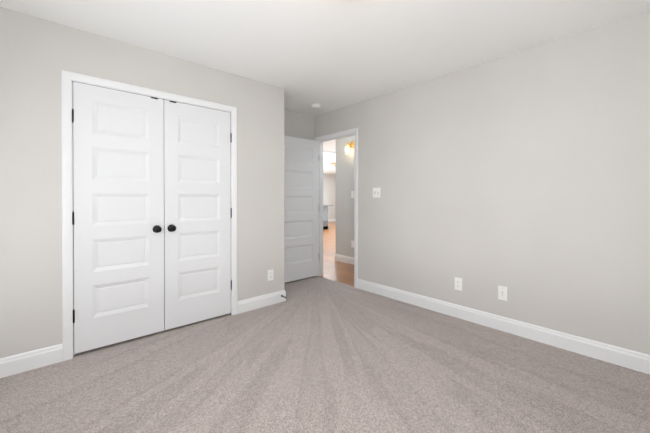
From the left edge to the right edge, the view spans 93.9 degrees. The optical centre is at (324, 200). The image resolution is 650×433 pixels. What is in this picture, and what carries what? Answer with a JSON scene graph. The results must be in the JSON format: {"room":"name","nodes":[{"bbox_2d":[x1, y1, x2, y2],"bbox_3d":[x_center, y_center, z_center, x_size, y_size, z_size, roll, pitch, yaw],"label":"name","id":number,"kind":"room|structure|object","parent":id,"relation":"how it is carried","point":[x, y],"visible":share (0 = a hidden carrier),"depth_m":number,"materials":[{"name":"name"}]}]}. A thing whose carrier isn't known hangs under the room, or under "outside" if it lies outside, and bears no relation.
{"room":"bedroom","nodes":[
{"label":"bedroom","id":0,"kind":"room"},
{"bbox_2d":[0,7,283,357],"bbox_3d":[-1.505,-0.031,2.660,2.675,2.500,0.115,0,0,-42],"label":"wall","id":1,"kind":"structure","parent":0,"point":[37,55],"depth_m":2.19,"materials":[{"name":"beige paint"}]},
{"bbox_2d":[0,344,62,377],"bbox_3d":[-0.974,1.118,0.703,0.616,0.127,3.520,0,0,-42],"label":"baseboard","id":2,"kind":"structure","parent":1,"relation":"attached to","point":[26,361],"depth_m":2.10,"materials":[{"name":"white paint"}]},
{"bbox_2d":[72,82,163,353],"bbox_3d":[-1.638,0.132,2.452,0.619,2.033,0.093,0,0,-42],"label":"closet door","id":3,"kind":"structure","parent":1,"relation":"in","point":[118,194],"depth_m":2.44,"materials":[{"name":"white paint"}]},
{"bbox_2d":[61,70,237,360],"bbox_3d":[-1.450,0.135,2.710,1.276,2.083,0.115,0,0,-42],"label":"door frame","id":4,"kind":"structure","parent":1,"relation":"attached to","point":[72,81],"depth_m":2.29,"materials":[{"name":"white paint"}]},
{"bbox_2d":[164,100,231,329],"bbox_3d":[-1.173,0.129,2.869,0.619,2.033,0.093,0,0,-42],"label":"closet door","id":5,"kind":"structure","parent":1,"relation":"in","point":[197,215],"depth_m":2.86,"materials":[{"name":"white paint"}]},
{"bbox_2d":[238,290,285,313],"bbox_3d":[-0.535,1.101,3.895,1.577,0.127,0.679,0,0,-42],"label":"baseboard","id":6,"kind":"structure","parent":1,"relation":"attached to","point":[253,303],"depth_m":3.30,"materials":[{"name":"white paint"}]},
{"bbox_2d":[268,269,273,280],"bbox_3d":[-0.605,0.835,3.388,0.074,0.122,0.008,0,0,-42],"label":"outlet","id":7,"kind":"object","parent":1,"relation":"attached to","point":[270,274],"visible":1,"depth_m":3.39,"materials":[{"name":"white plastic"}]},
{"bbox_2d":[284,109,314,139],"bbox_3d":[-1.529,-0.036,3.531,3.800,2.500,0.115,0,0,-42],"label":"wall","id":8,"kind":"structure","parent":0,"point":[299,125],"depth_m":4.48,"materials":[{"name":"beige paint"}]},
{"bbox_2d":[0,276,649,432],"bbox_3d":[-0.131,1.204,1.897,3.715,0.058,4.425,0,0,-42],"label":"floor carpet","id":9,"kind":"object","parent":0,"point":[316,354],"visible":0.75,"depth_m":1.98,"materials":[{"name":"grey carpet"}]},
{"bbox_2d":[0,0,649,173],"bbox_3d":[0.967,-1.362,8.228,13.835,0.100,12.435,0,0,-42],"label":"ceiling","id":10,"kind":"structure","parent":0,"point":[329,55],"depth_m":2.32,"materials":[{"name":"paint"}]},
{"bbox_2d":[312,104,320,108],"bbox_3d":[-0.117,-1.270,4.125,0.132,0.040,0.132,0,0,-42],"label":"smoke detector","id":11,"kind":"object","parent":10,"relation":"attached to","point":[316,106],"visible":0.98,"depth_m":4.08,"materials":[{"name":"white plastic"}]},
{"bbox_2d":[323,151,335,156],"bbox_3d":[1.910,-1.276,9.889,9.815,0.090,0.180,0,0,-42],"label":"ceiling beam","id":12,"kind":"structure","parent":10,"relation":"attached to","point":[328,153],"depth_m":8.19,"materials":[{"name":"paint"}]},
{"bbox_2d":[323,173,335,218],"bbox_3d":[-1.737,-0.093,13.969,10.045,2.500,0.115,0,0,-42],"label":"wall","id":13,"kind":"structure","parent":0,"point":[329,189],"depth_m":15.70,"materials":[{"name":"beige paint"}]},
{"bbox_2d":[320,221,353,285],"bbox_3d":[1.675,1.161,10.243,10.110,0.052,10.400,0,0,-42],"label":"floor","id":14,"kind":"structure","parent":0,"point":[338,271],"depth_m":5.48,"materials":[{"name":"brown wood"}]},
{"bbox_2d":[323,205,332,229],"bbox_3d":[-0.639,0.659,11.550,1.890,0.938,0.760,0,0,-42],"label":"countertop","id":15,"kind":"structure","parent":14,"relation":"on","point":[325,216],"depth_m":11.74,"materials":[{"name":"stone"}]},
{"bbox_2d":[336,136,353,256],"bbox_3d":[1.147,-0.043,4.864,0.115,2.500,2.700,0,0,-42],"label":"wall","id":16,"kind":"structure","parent":0,"point":[344,201],"depth_m":5.65,"materials":[{"name":"beige paint"}]},
{"bbox_2d":[335,254,353,264],"bbox_3d":[1.094,1.101,4.832,0.014,0.127,2.714,0,0,-42],"label":"baseboard","id":17,"kind":"structure","parent":16,"relation":"attached to","point":[344,259],"depth_m":5.62,"materials":[{"name":"white paint"}]},
{"bbox_2d":[345,141,353,153],"bbox_3d":[0.432,-0.949,5.440,0.174,0.255,0.134,0,0,-42],"label":"sconce","id":18,"kind":"object","parent":16,"relation":"attached to","point":[347,149],"visible":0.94,"depth_m":5.43,"materials":[{"name":"gold metal"}]},
{"bbox_2d":[315,11,649,354],"bbox_3d":[1.316,-0.034,3.116,0.115,2.500,4.300,0,0,-42],"label":"wall","id":19,"kind":"structure","parent":0,"point":[523,176],"depth_m":2.59,"materials":[{"name":"beige paint"}]},
{"bbox_2d":[314,128,357,287],"bbox_3d":[0.175,0.105,4.378,0.132,2.125,0.892,0,0,-42],"label":"door frame","id":20,"kind":"structure","parent":19,"relation":"attached to","point":[346,132],"depth_m":4.22,"materials":[{"name":"white paint"}]},
{"bbox_2d":[284,135,318,282],"bbox_3d":[-0.387,0.122,4.357,0.768,2.030,0.151,0,0,-42],"label":"open bedroom door","id":21,"kind":"structure","parent":20,"relation":"attached to","point":[301,208],"depth_m":4.38,"materials":[{"name":"white paint"}]},
{"bbox_2d":[373,188,379,197],"bbox_3d":[0.636,-0.093,3.775,0.018,0.122,0.118,0,0,-42],"label":"light switch","id":22,"kind":"object","parent":19,"relation":"attached to","point":[376,192],"visible":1,"depth_m":3.78,"materials":[{"name":"white plastic"}]},
{"bbox_2d":[455,277,461,290],"bbox_3d":[1.324,0.833,3.019,0.008,0.122,0.074,0,0,-42],"label":"outlet","id":23,"kind":"object","parent":19,"relation":"attached to","point":[458,283],"visible":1,"depth_m":3.02,"materials":[{"name":"white plastic"}]},
{"bbox_2d":[498,286,506,300],"bbox_3d":[1.587,0.834,2.718,0.017,0.122,0.074,0,0,-42],"label":"outlet","id":24,"kind":"object","parent":19,"relation":"attached to","point":[502,292],"visible":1,"depth_m":2.72,"materials":[{"name":"white plastic"}]},
{"bbox_2d":[357,279,649,374],"bbox_3d":[1.518,1.106,2.799,0.014,0.127,3.260,0,0,-42],"label":"baseboard","id":25,"kind":"structure","parent":19,"relation":"attached to","point":[627,358],"depth_m":2.58,"materials":[{"name":"white paint"}]}
]}

